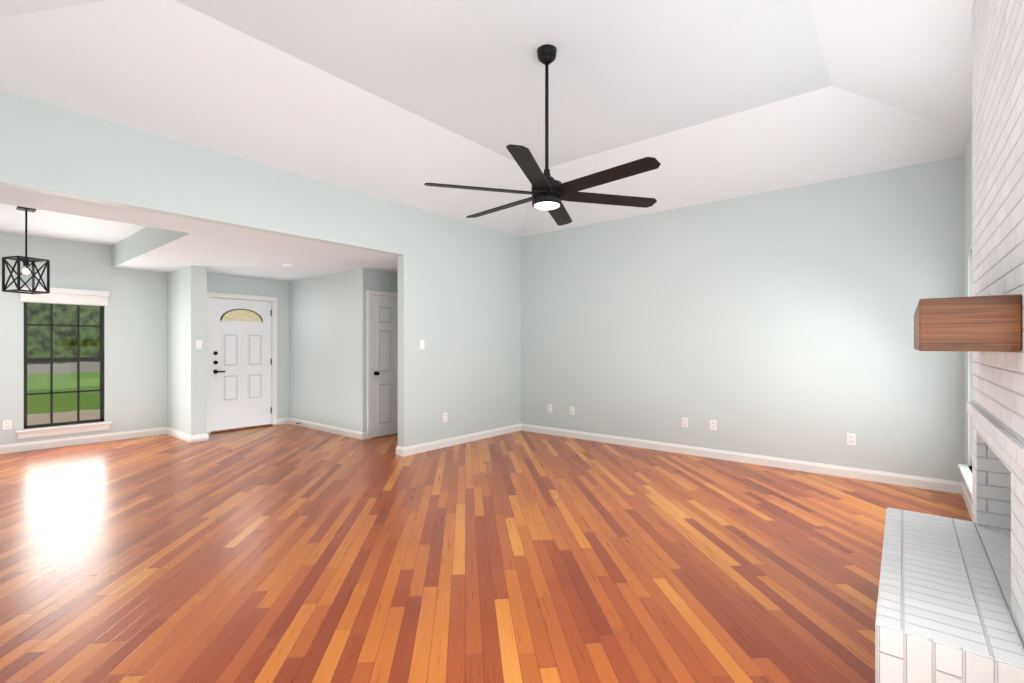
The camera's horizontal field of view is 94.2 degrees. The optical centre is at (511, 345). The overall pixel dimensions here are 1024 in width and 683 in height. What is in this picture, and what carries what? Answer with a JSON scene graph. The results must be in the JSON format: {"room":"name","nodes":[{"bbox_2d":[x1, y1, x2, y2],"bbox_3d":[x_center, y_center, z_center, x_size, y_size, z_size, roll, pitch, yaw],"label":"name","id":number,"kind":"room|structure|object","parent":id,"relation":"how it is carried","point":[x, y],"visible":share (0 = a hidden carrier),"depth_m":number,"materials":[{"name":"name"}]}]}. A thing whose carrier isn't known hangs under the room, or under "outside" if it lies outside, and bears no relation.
{"room":"living room","nodes":[
{"label":"living room","id":0,"kind":"room"},
{"bbox_2d":[0,232,166,444],"bbox_3d":[-6.270,-0.105,5.821,0.120,2.850,3.780,0,0,39],"label":"wall","id":1,"kind":"structure","parent":0,"point":[135,353],"depth_m":6.59,"materials":[{"name":"paint"}]},
{"bbox_2d":[3,420,11,429],"bbox_3d":[-6.182,0.975,5.827,0.008,0.116,0.072,0,0,39],"label":"outlet","id":2,"kind":"object","parent":1,"relation":"attached to","point":[7,424],"visible":1,"depth_m":5.83,"materials":[{"name":"white plastic"}]},
{"bbox_2d":[16,286,111,438],"bbox_3d":[-5.865,0.210,6.252,0.140,1.900,0.920,0,0,39],"label":"dining window","id":3,"kind":"structure","parent":1,"relation":"in","point":[79,297],"depth_m":6.24,"materials":[{"name":"black"}]},
{"bbox_2d":[0,427,165,453],"bbox_3d":[-6.240,1.268,5.751,0.016,0.105,3.470,0,0,39],"label":"baseboard","id":4,"kind":"structure","parent":1,"relation":"attached to","point":[45,444],"depth_m":6.33,"materials":[{"name":"white wood"}]},
{"bbox_2d":[167,266,206,434],"bbox_3d":[-4.687,0.120,6.844,1.030,2.400,0.190,0,0,39],"label":"wall","id":5,"kind":"structure","parent":0,"point":[186,358],"depth_m":6.58,"materials":[{"name":"paint"}]},
{"bbox_2d":[166,427,191,442],"bbox_3d":[-4.734,1.268,6.749,1.016,0.105,0.016,0,0,39],"label":"baseboard","id":6,"kind":"structure","parent":5,"relation":"attached to","point":[186,437],"depth_m":6.70,"materials":[{"name":"white wood"}]},
{"bbox_2d":[196,340,201,348],"bbox_3d":[-4.283,-0.010,6.513,0.012,0.116,0.070,0,0,39],"label":"light switch","id":7,"kind":"object","parent":5,"relation":"attached to","point":[198,344],"visible":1,"depth_m":6.51,"materials":[{"name":"white plastic"}]},
{"bbox_2d":[192,433,208,440],"bbox_3d":[-4.430,1.268,6.766,0.566,0.105,0.016,0,0,39],"label":"baseboard","id":8,"kind":"structure","parent":5,"relation":"attached to","point":[205,437],"depth_m":6.54,"materials":[{"name":"white wood"}]},
{"bbox_2d":[0,185,397,280],"bbox_3d":[-3.700,-1.120,5.981,3.890,0.080,7.290,0,0,39],"label":"ceiling","id":9,"kind":"structure","parent":0,"point":[214,248],"depth_m":5.42,"materials":[{"name":"white paint"}]},
{"bbox_2d":[0,203,146,245],"bbox_3d":[-4.970,-1.250,4.805,3.180,0.260,2.040,0,0,39],"label":"tray","id":10,"kind":"object","parent":9,"relation":"in","point":[53,225],"visible":0.14,"depth_m":5.53,"materials":[{"name":"white paint"}]},
{"bbox_2d":[2,206,49,293],"bbox_3d":[-4.913,-0.956,4.811,0.252,0.848,0.252,0,0,17],"label":"pendant light","id":11,"kind":"object","parent":10,"relation":"hanging from","point":[25,260],"visible":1,"depth_m":4.80,"materials":[{"name":"black metal"}]},
{"bbox_2d":[112,226,189,266],"bbox_3d":[-4.324,-1.230,5.591,3.180,0.300,0.002,0,0,39],"label":"tray","id":12,"kind":"object","parent":9,"relation":"in","point":[142,241],"visible":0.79,"depth_m":5.66,"materials":[{"name":"paint"}]},
{"bbox_2d":[282,263,292,266],"bbox_3d":[-2.970,-1.062,6.295,0.140,0.035,0.140,0,0,39],"label":"smoke detector","id":13,"kind":"object","parent":9,"relation":"attached to","point":[287,264],"visible":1,"depth_m":6.25,"materials":[{"name":"white plastic"}]},
{"bbox_2d":[207,273,288,418],"bbox_3d":[-4.252,0.070,7.522,0.120,2.500,1.410,0,0,39],"label":"wall","id":14,"kind":"structure","parent":0,"point":[233,284],"depth_m":7.89,"materials":[{"name":"paint"}]},
{"bbox_2d":[211,298,271,430],"bbox_3d":[-4.238,0.290,7.484,0.101,2.011,0.903,0,0,39],"label":"front door","id":15,"kind":"structure","parent":14,"relation":"in","point":[241,361],"depth_m":7.46,"materials":[{"name":"white wood"}]},
{"bbox_2d":[211,424,272,433],"bbox_3d":[-4.257,1.310,7.493,0.150,0.020,0.898,0,0,39],"label":"threshold","id":16,"kind":"object","parent":14,"relation":"attached to","point":[228,430],"visible":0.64,"depth_m":7.43,"materials":[{"name":"brown wood"}]},
{"bbox_2d":[207,292,276,433],"bbox_3d":[-4.261,0.264,7.497,0.137,2.112,1.044,0,0,39],"label":"door frame","id":17,"kind":"structure","parent":14,"relation":"attached to","point":[272,300],"depth_m":7.63,"materials":[{"name":"white wood"}]},
{"bbox_2d":[0,90,520,446],"bbox_3d":[-1.865,-0.180,5.057,0.120,3.000,6.390,0,0,39],"label":"wall","id":18,"kind":"structure","parent":0,"point":[459,297],"depth_m":5.31,"materials":[{"name":"paint"}]},
{"bbox_2d":[396,446,399,454],"bbox_3d":[-1.202,1.268,5.971,0.016,0.105,0.616,0,0,39],"label":"baseboard","id":19,"kind":"structure","parent":18,"relation":"attached to","point":[398,447],"depth_m":5.72,"materials":[{"name":"white wood"}]},
{"bbox_2d":[420,340,423,348],"bbox_3d":[-1.109,-0.010,5.872,0.012,0.116,0.072,0,0,39],"label":"light switch","id":20,"kind":"object","parent":18,"relation":"attached to","point":[421,344],"visible":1,"depth_m":5.87,"materials":[{"name":"white plastic"}]},
{"bbox_2d":[443,413,446,421],"bbox_3d":[-0.866,0.935,6.171,0.008,0.116,0.072,0,0,39],"label":"electrical outlet","id":21,"kind":"object","parent":18,"relation":"attached to","point":[444,417],"visible":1,"depth_m":6.16,"materials":[{"name":"white plastic"}]},
{"bbox_2d":[400,424,519,456],"bbox_3d":[-0.594,1.268,6.510,0.032,0.105,2.220,0,0,39],"label":"baseboard","id":22,"kind":"structure","parent":18,"relation":"attached to","point":[410,450],"depth_m":6.31,"materials":[{"name":"white wood"}]},
{"bbox_2d":[289,268,397,437],"bbox_3d":[-2.342,0.070,8.147,2.280,2.500,1.980,0,0,39],"label":"wall","id":23,"kind":"structure","parent":0,"point":[327,349],"depth_m":7.16,"materials":[{"name":"paint"}]},
{"bbox_2d":[277,417,366,439],"bbox_3d":[-2.965,1.268,7.281,2.176,0.105,0.250,0,0,39],"label":"baseboard","id":24,"kind":"structure","parent":23,"relation":"attached to","point":[333,429],"depth_m":7.28,"materials":[{"name":"white wood"}]},
{"bbox_2d":[367,290,397,438],"bbox_3d":[-1.754,0.273,7.030,0.043,2.095,0.880,0,0,39],"label":"trim","id":25,"kind":"structure","parent":23,"relation":"attached to","point":[370,293],"depth_m":6.69,"materials":[{"name":"white wood"}]},
{"bbox_2d":[372,295,397,437],"bbox_3d":[-1.728,0.296,7.009,0.108,2.023,0.760,0,0,39],"label":"closet door","id":26,"kind":"structure","parent":23,"relation":"in","point":[384,365],"depth_m":6.89,"materials":[{"name":"white wood"}]},
{"bbox_2d":[0,424,971,682],"bbox_3d":[-1.632,1.360,4.316,9.400,0.080,7.600,0,0,39],"label":"floor","id":27,"kind":"structure","parent":0,"point":[284,554],"depth_m":2.88,"materials":[{"name":"brown wood"}]},
{"bbox_2d":[875,507,1023,682],"bbox_3d":[1.807,1.120,2.029,0.358,0.400,1.470,0,0,39],"label":"hearth","id":28,"kind":"object","parent":27,"relation":"on","point":[943,614],"visible":1,"depth_m":1.65,"materials":[{"name":"white brick"}]},
{"bbox_2d":[967,0,1023,645],"bbox_3d":[2.264,-0.305,1.719,0.782,3.250,1.570,0,0,39],"label":"fireplace","id":29,"kind":"object","parent":27,"relation":"on","point":[995,408],"visible":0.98,"depth_m":1.90,"materials":[{"name":"white brick"}]},
{"bbox_2d":[914,294,1021,351],"bbox_3d":[1.842,-0.070,1.981,0.243,0.180,1.080,0,0,39],"label":"mantel shelf","id":30,"kind":"object","parent":29,"relation":"attached to","point":[985,323],"visible":1,"depth_m":1.56,"materials":[{"name":"brown wood"}]},
{"bbox_2d":[0,0,972,236],"bbox_3d":[0.115,-1.919,3.431,5.030,0.479,6.200,0,0,39],"label":"ceiling tray","id":31,"kind":"object","parent":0,"point":[700,101],"visible":0.84,"depth_m":3.64,"materials":[{"name":"white paint"}]},
{"bbox_2d":[424,44,660,225],"bbox_3d":[0.246,-1.528,3.356,1.698,1.103,1.581,0,0,39],"label":"ceiling fan","id":32,"kind":"object","parent":31,"relation":"hanging from","point":[549,193],"visible":1,"depth_m":3.27,"materials":[{"name":"black metal"}]},
{"bbox_2d":[521,156,963,481],"bbox_3d":[0.790,-0.180,6.934,8.660,3.000,0.120,0,0,39],"label":"wall","id":33,"kind":"structure","parent":0,"point":[778,323],"depth_m":5.21,"materials":[{"name":"paint"}]},
{"bbox_2d":[548,404,551,412],"bbox_3d":[0.563,0.935,7.036,0.072,0.116,0.008,0,0,39],"label":"electrical outlet","id":34,"kind":"object","parent":33,"relation":"attached to","point":[549,408],"visible":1,"depth_m":7.04,"materials":[{"name":"white plastic"}]},
{"bbox_2d":[570,406,574,414],"bbox_3d":[0.860,0.935,6.793,0.072,0.116,0.008,0,0,39],"label":"electrical outlet","id":35,"kind":"object","parent":33,"relation":"attached to","point":[572,410],"visible":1,"depth_m":6.79,"materials":[{"name":"white plastic"}]},
{"bbox_2d":[682,417,687,426],"bbox_3d":[2.099,0.935,5.775,0.072,0.116,0.008,0,0,39],"label":"electrical outlet","id":36,"kind":"object","parent":33,"relation":"attached to","point":[684,422],"visible":1,"depth_m":5.78,"materials":[{"name":"white plastic"}]},
{"bbox_2d":[710,420,716,430],"bbox_3d":[2.355,0.935,5.565,0.072,0.116,0.008,0,0,39],"label":"electrical outlet","id":37,"kind":"object","parent":33,"relation":"attached to","point":[713,424],"visible":1,"depth_m":5.56,"materials":[{"name":"white plastic"}]},
{"bbox_2d":[520,423,959,493],"bbox_3d":[2.064,1.268,5.799,5.010,0.105,0.016,0,0,39],"label":"baseboard","id":38,"kind":"structure","parent":33,"relation":"attached to","point":[949,486],"depth_m":5.18,"materials":[{"name":"white wood"}]},
{"bbox_2d":[847,433,855,445],"bbox_3d":[3.373,0.935,4.729,0.072,0.116,0.008,0,0,39],"label":"electrical outlet","id":39,"kind":"object","parent":33,"relation":"attached to","point":[851,438],"visible":1,"depth_m":4.73,"materials":[{"name":"white plastic"}]},
{"bbox_2d":[964,119,971,498],"bbox_3d":[2.100,-0.330,1.801,0.120,3.300,6.150,0,0,39],"label":"wall","id":40,"kind":"structure","parent":0,"point":[968,293],"depth_m":3.94,"materials":[{"name":"paint"}]},
{"bbox_2d":[958,464,971,496],"bbox_3d":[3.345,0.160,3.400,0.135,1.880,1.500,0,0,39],"label":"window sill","id":41,"kind":"structure","parent":40,"relation":"in","point":[965,471],"depth_m":3.68,"materials":[{"name":"white wood"}]},
{"bbox_2d":[960,482,971,518],"bbox_3d":[3.277,1.268,3.342,0.016,0.105,2.204,0,0,39],"label":"baseboard","id":42,"kind":"structure","parent":40,"relation":"attached to","point":[963,490],"depth_m":3.90,"materials":[{"name":"white wood"}]},
{"label":"outside","id":43,"kind":"structure","parent":0,"visible":0},
{"bbox_2d":[27,303,99,424],"bbox_3d":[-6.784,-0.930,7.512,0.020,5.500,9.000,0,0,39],"label":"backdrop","id":44,"kind":"structure","parent":43,"point":[66,317],"depth_m":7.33,"materials":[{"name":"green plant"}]}
]}

